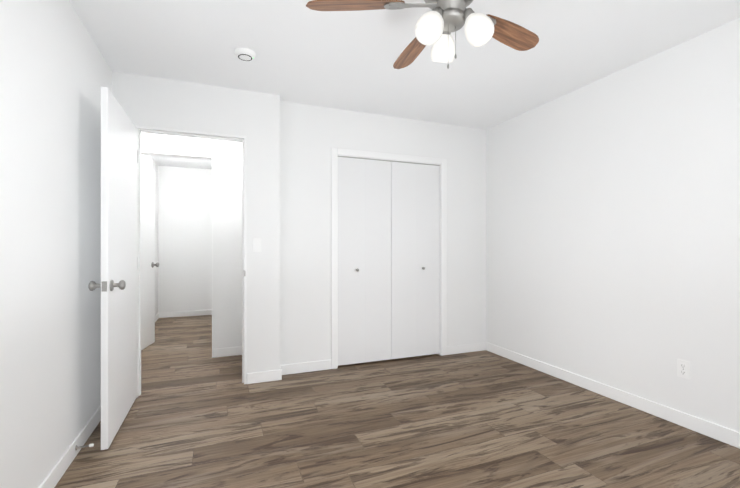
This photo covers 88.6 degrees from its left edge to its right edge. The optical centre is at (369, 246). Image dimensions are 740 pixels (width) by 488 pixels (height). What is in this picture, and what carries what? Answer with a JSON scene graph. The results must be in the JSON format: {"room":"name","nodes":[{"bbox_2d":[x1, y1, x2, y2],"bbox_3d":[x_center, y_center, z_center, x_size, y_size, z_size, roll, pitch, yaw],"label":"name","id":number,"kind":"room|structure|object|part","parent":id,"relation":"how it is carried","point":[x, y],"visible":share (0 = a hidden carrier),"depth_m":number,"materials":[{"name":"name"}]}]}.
{"room":"empty bedroom","nodes":[
{"label":"empty bedroom","id":0,"kind":"room"},
{"bbox_2d":[0,0,111,487],"bbox_3d":[-1.322,-0.080,0.923,0.300,2.440,4.170,0,0,-22],"label":"wall","id":1,"kind":"structure","parent":0,"point":[55,73],"depth_m":1.75,"materials":[{"name":"paint"}]},
{"bbox_2d":[38,405,100,487],"bbox_3d":[-1.175,1.095,0.981,0.017,0.090,3.930,0,0,-22],"label":"baseboard","id":2,"kind":"structure","parent":1,"relation":"attached to","point":[51,480],"depth_m":1.98,"materials":[{"name":"paint"}]},
{"bbox_2d":[75,443,93,449],"bbox_3d":[-1.559,1.090,2.072,0.080,0.026,0.026,0,0,-22],"label":"door stop","id":3,"kind":"object","parent":2,"relation":"attached to","point":[89,445],"visible":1,"depth_m":2.07,"materials":[{"name":"silver metal"}]},
{"bbox_2d":[141,155,157,314],"bbox_3d":[-2.833,-0.080,4.498,0.120,2.440,3.590,0,0,-22],"label":"wall","id":4,"kind":"structure","parent":0,"point":[148,161],"depth_m":5.82,"materials":[{"name":"paint"}]},
{"bbox_2d":[141,165,158,349],"bbox_3d":[-2.481,0.119,4.125,0.253,2.018,0.770,0,0,-22],"label":"hall door","id":5,"kind":"structure","parent":4,"relation":"in","point":[148,264],"depth_m":4.29,"materials":[{"name":"paint"}]},
{"bbox_3d":[-2.513,0.210,4.446,0.077,0.066,0.072,0,0,-22],"label":"knob","id":6,"kind":"part","parent":5,"relation":"part of","materials":[{"name":"silver metal"}]},
{"bbox_2d":[155,312,161,321],"bbox_3d":[-3.069,1.095,5.276,0.013,0.090,1.730,0,0,-22],"label":"baseboard","id":7,"kind":"structure","parent":4,"relation":"attached to","point":[159,315],"depth_m":6.02,"materials":[{"name":"paint"}]},
{"bbox_2d":[158,166,211,311],"bbox_3d":[-2.963,-0.080,6.313,0.975,2.440,0.120,0,0,-22],"label":"wall","id":8,"kind":"structure","parent":0,"point":[185,238],"depth_m":6.22,"materials":[{"name":"paint"}]},
{"bbox_2d":[162,309,211,317],"bbox_3d":[-2.987,1.095,6.230,0.810,0.090,0.017,0,0,-22],"label":"baseboard","id":9,"kind":"structure","parent":8,"relation":"attached to","point":[195,312],"depth_m":6.22,"materials":[{"name":"paint"}]},
{"bbox_2d":[141,132,241,348],"bbox_3d":[-0.732,-0.080,4.324,3.660,2.440,0.120,0,0,-22],"label":"wall","id":10,"kind":"structure","parent":0,"point":[227,242],"depth_m":3.95,"materials":[{"name":"paint"}]},
{"bbox_2d":[141,151,212,357],"bbox_3d":[-2.036,0.105,3.808,0.855,2.070,0.128,0,0,-22],"label":"door frame","id":11,"kind":"structure","parent":10,"relation":"attached to","point":[176,155],"depth_m":3.90,"materials":[{"name":"paint"}]},
{"bbox_2d":[213,346,241,357],"bbox_3d":[-1.441,1.095,3.973,0.375,0.090,0.013,0,0,-22],"label":"baseboard","id":12,"kind":"structure","parent":10,"relation":"attached to","point":[230,351],"depth_m":3.95,"materials":[{"name":"paint"}]},
{"bbox_2d":[112,71,279,383],"bbox_3d":[-1.361,-0.080,3.086,1.220,2.440,0.120,0,0,-22],"label":"wall","id":13,"kind":"structure","parent":0,"point":[253,117],"depth_m":3.17,"materials":[{"name":"paint"}]},
{"bbox_2d":[88,87,138,449],"bbox_3d":[-1.632,0.119,2.500,0.175,2.018,0.841,0,0,-22],"label":"entry door","id":14,"kind":"structure","parent":13,"relation":"in","point":[118,261],"depth_m":2.31,"materials":[{"name":"paint"}]},
{"bbox_3d":[-1.548,0.220,2.147,0.070,0.066,0.066,0,0,-22],"label":"knob","id":15,"kind":"part","parent":14,"relation":"part of","materials":[{"name":"silver metal"}]},
{"bbox_2d":[102,281,106,291],"bbox_3d":[-1.476,0.220,2.105,0.025,0.056,0.009,0,0,-22],"label":"door latch","id":16,"kind":"object","parent":14,"relation":"attached to","point":[104,286],"depth_m":2.11,"materials":[{"name":"silver metal"}]},
{"bbox_3d":[-1.451,0.220,2.186,0.070,0.066,0.066,0,0,-22],"label":"knob","id":17,"kind":"part","parent":14,"relation":"part of","materials":[{"name":"silver metal"}]},
{"bbox_3d":[-1.755,0.120,2.876,0.011,1.690,0.050,0,0,-22],"label":"entry door hinges","id":18,"kind":"part","parent":14,"relation":"part of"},
{"bbox_2d":[135,125,245,397],"bbox_3d":[-1.423,0.111,3.061,0.799,2.058,0.132,0,0,-22],"label":"door frame","id":19,"kind":"structure","parent":13,"relation":"attached to","point":[184,133],"depth_m":3.01,"materials":[{"name":"paint"}]},
{"bbox_2d":[253,238,260,251],"bbox_3d":[-0.946,-0.015,3.177,0.070,0.114,0.016,0,0,-22],"label":"light switch","id":20,"kind":"object","parent":13,"relation":"attached to","point":[256,244],"visible":1,"depth_m":3.18,"materials":[{"name":"white plastic"}]},
{"bbox_2d":[247,365,285,383],"bbox_3d":[-0.890,1.095,3.201,0.286,0.090,0.013,0,0,-22],"label":"baseboard","id":21,"kind":"structure","parent":13,"relation":"attached to","point":[273,375],"depth_m":3.20,"materials":[{"name":"paint"}]},
{"bbox_2d":[280,101,485,364],"bbox_3d":[0.153,-0.080,3.814,2.390,2.440,0.120,0,0,-22],"label":"wall","id":22,"kind":"structure","parent":0,"point":[311,136],"depth_m":3.56,"materials":[{"name":"paint"}]},
{"bbox_2d":[285,359,330,374],"bbox_3d":[-0.585,1.095,3.441,0.484,0.090,0.030,0,0,-22],"label":"baseboard","id":23,"kind":"structure","parent":22,"relation":"attached to","point":[303,367],"depth_m":3.45,"materials":[{"name":"paint"}]},
{"bbox_2d":[338,157,390,365],"bbox_3d":[-0.045,0.135,3.681,0.557,1.974,0.066,0,0,-22],"label":"closet door","id":24,"kind":"structure","parent":22,"relation":"in","point":[364,260],"depth_m":3.68,"materials":[{"name":"paint"}]},
{"bbox_2d":[331,148,446,368],"bbox_3d":[0.197,0.131,3.830,1.161,2.018,0.122,0,0,-22],"label":"door frame","id":25,"kind":"structure","parent":22,"relation":"attached to","point":[337,239],"depth_m":3.73,"materials":[{"name":"paint"}]},
{"bbox_2d":[338,156,439,165],"bbox_3d":[0.209,-0.856,3.800,1.125,0.008,0.026,0,0,-22],"label":"track","id":26,"kind":"object","parent":22,"relation":"attached to","point":[387,160],"visible":0.5,"depth_m":3.77,"materials":[{"name":"silver metal"}]},
{"bbox_2d":[391,162,439,358],"bbox_3d":[0.476,0.135,3.887,0.557,1.974,0.066,0,0,-22],"label":"closet door","id":27,"kind":"structure","parent":22,"relation":"in","point":[415,259],"depth_m":3.89,"materials":[{"name":"paint"}]},
{"bbox_2d":[447,342,485,354],"bbox_3d":[1.034,1.095,4.089,0.489,0.090,0.017,0,0,-22],"label":"baseboard","id":28,"kind":"structure","parent":22,"relation":"attached to","point":[456,349],"depth_m":4.09,"materials":[{"name":"paint"}]},
{"bbox_2d":[54,315,739,487],"bbox_3d":[-0.309,1.170,3.255,3.900,0.060,7.760,0,0,-22],"label":"floor","id":29,"kind":"structure","parent":0,"point":[198,416],"depth_m":2.33,"materials":[{"name":"brown wood"}]},
{"bbox_2d":[69,0,739,168],"bbox_3d":[-0.309,-1.340,3.255,3.900,0.080,7.760,0,0,-22],"label":"ceiling","id":30,"kind":"structure","parent":0,"point":[343,60],"depth_m":2.50,"materials":[{"name":"paint"}]},
{"bbox_2d":[235,48,254,60],"bbox_3d":[-0.836,-1.282,2.539,0.132,0.035,0.132,0,0,-22],"label":"smoke detector","id":31,"kind":"object","parent":30,"relation":"attached to","point":[245,54],"visible":1,"depth_m":2.51,"materials":[{"name":"white plastic"}]},
{"bbox_2d":[306,0,538,68],"bbox_3d":[0.351,-1.034,1.700,1.203,0.531,1.181,0,0,-22],"label":"ceiling fan","id":32,"kind":"object","parent":30,"relation":"hanging from","point":[439,23],"visible":1,"depth_m":1.65,"materials":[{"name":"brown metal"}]},
{"bbox_3d":[-0.067,-1.063,1.666,0.435,0.006,0.120,0,13,2],"label":"blade","id":33,"kind":"part","parent":32,"relation":"part of","materials":[{"name":"brown wood"}]},
{"label":"blade","id":34,"kind":"part","parent":32,"relation":"part of","materials":[{"name":"brown wood"}]},
{"bbox_3d":[0.249,-0.922,1.587,0.124,0.136,0.117,0,0,-22],"label":"lamp shade","id":35,"kind":"part","parent":32,"relation":"part of","materials":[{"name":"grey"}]},
{"bbox_3d":[0.290,-0.988,1.613,0.069,0.055,0.051,0,0,-22],"label":"arm","id":36,"kind":"part","parent":32,"relation":"part of"},
{"bbox_3d":[0.344,-0.922,1.778,0.117,0.136,0.123,0,0,-22],"label":"lamp shade","id":37,"kind":"part","parent":32,"relation":"part of","materials":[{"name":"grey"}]},
{"bbox_3d":[0.418,-0.988,1.622,0.059,0.055,0.062,0,0,-22],"label":"arm","id":38,"kind":"part","parent":32,"relation":"part of"},
{"bbox_3d":[0.461,-0.922,1.600,0.120,0.136,0.120,0,0,-22],"label":"lamp shade","id":39,"kind":"part","parent":32,"relation":"part of","materials":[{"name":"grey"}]},
{"bbox_3d":[0.695,-1.063,1.891,0.435,0.006,0.120,0,-13,-34],"label":"blade","id":40,"kind":"part","parent":32,"relation":"part of","materials":[{"name":"brown wood"}]},
{"bbox_2d":[486,18,739,431],"bbox_3d":[1.940,-0.080,2.708,0.120,2.440,5.090,0,0,-22],"label":"wall","id":41,"kind":"structure","parent":0,"point":[613,230],"depth_m":2.71,"materials":[{"name":"paint"}]},
{"bbox_2d":[486,342,739,448],"bbox_3d":[2.024,1.095,2.312,0.017,0.090,4.050,0,0,-22],"label":"baseboard","id":42,"kind":"structure","parent":41,"relation":"attached to","point":[672,415],"depth_m":2.70,"materials":[{"name":"paint"}]},
{"bbox_2d":[677,359,689,379],"bbox_3d":[1.990,0.776,2.408,0.008,0.114,0.070,0,0,-22],"label":"electrical outlet","id":43,"kind":"object","parent":41,"relation":"attached to","point":[683,368],"visible":1,"depth_m":2.40,"materials":[{"name":"white plastic"}]}
]}

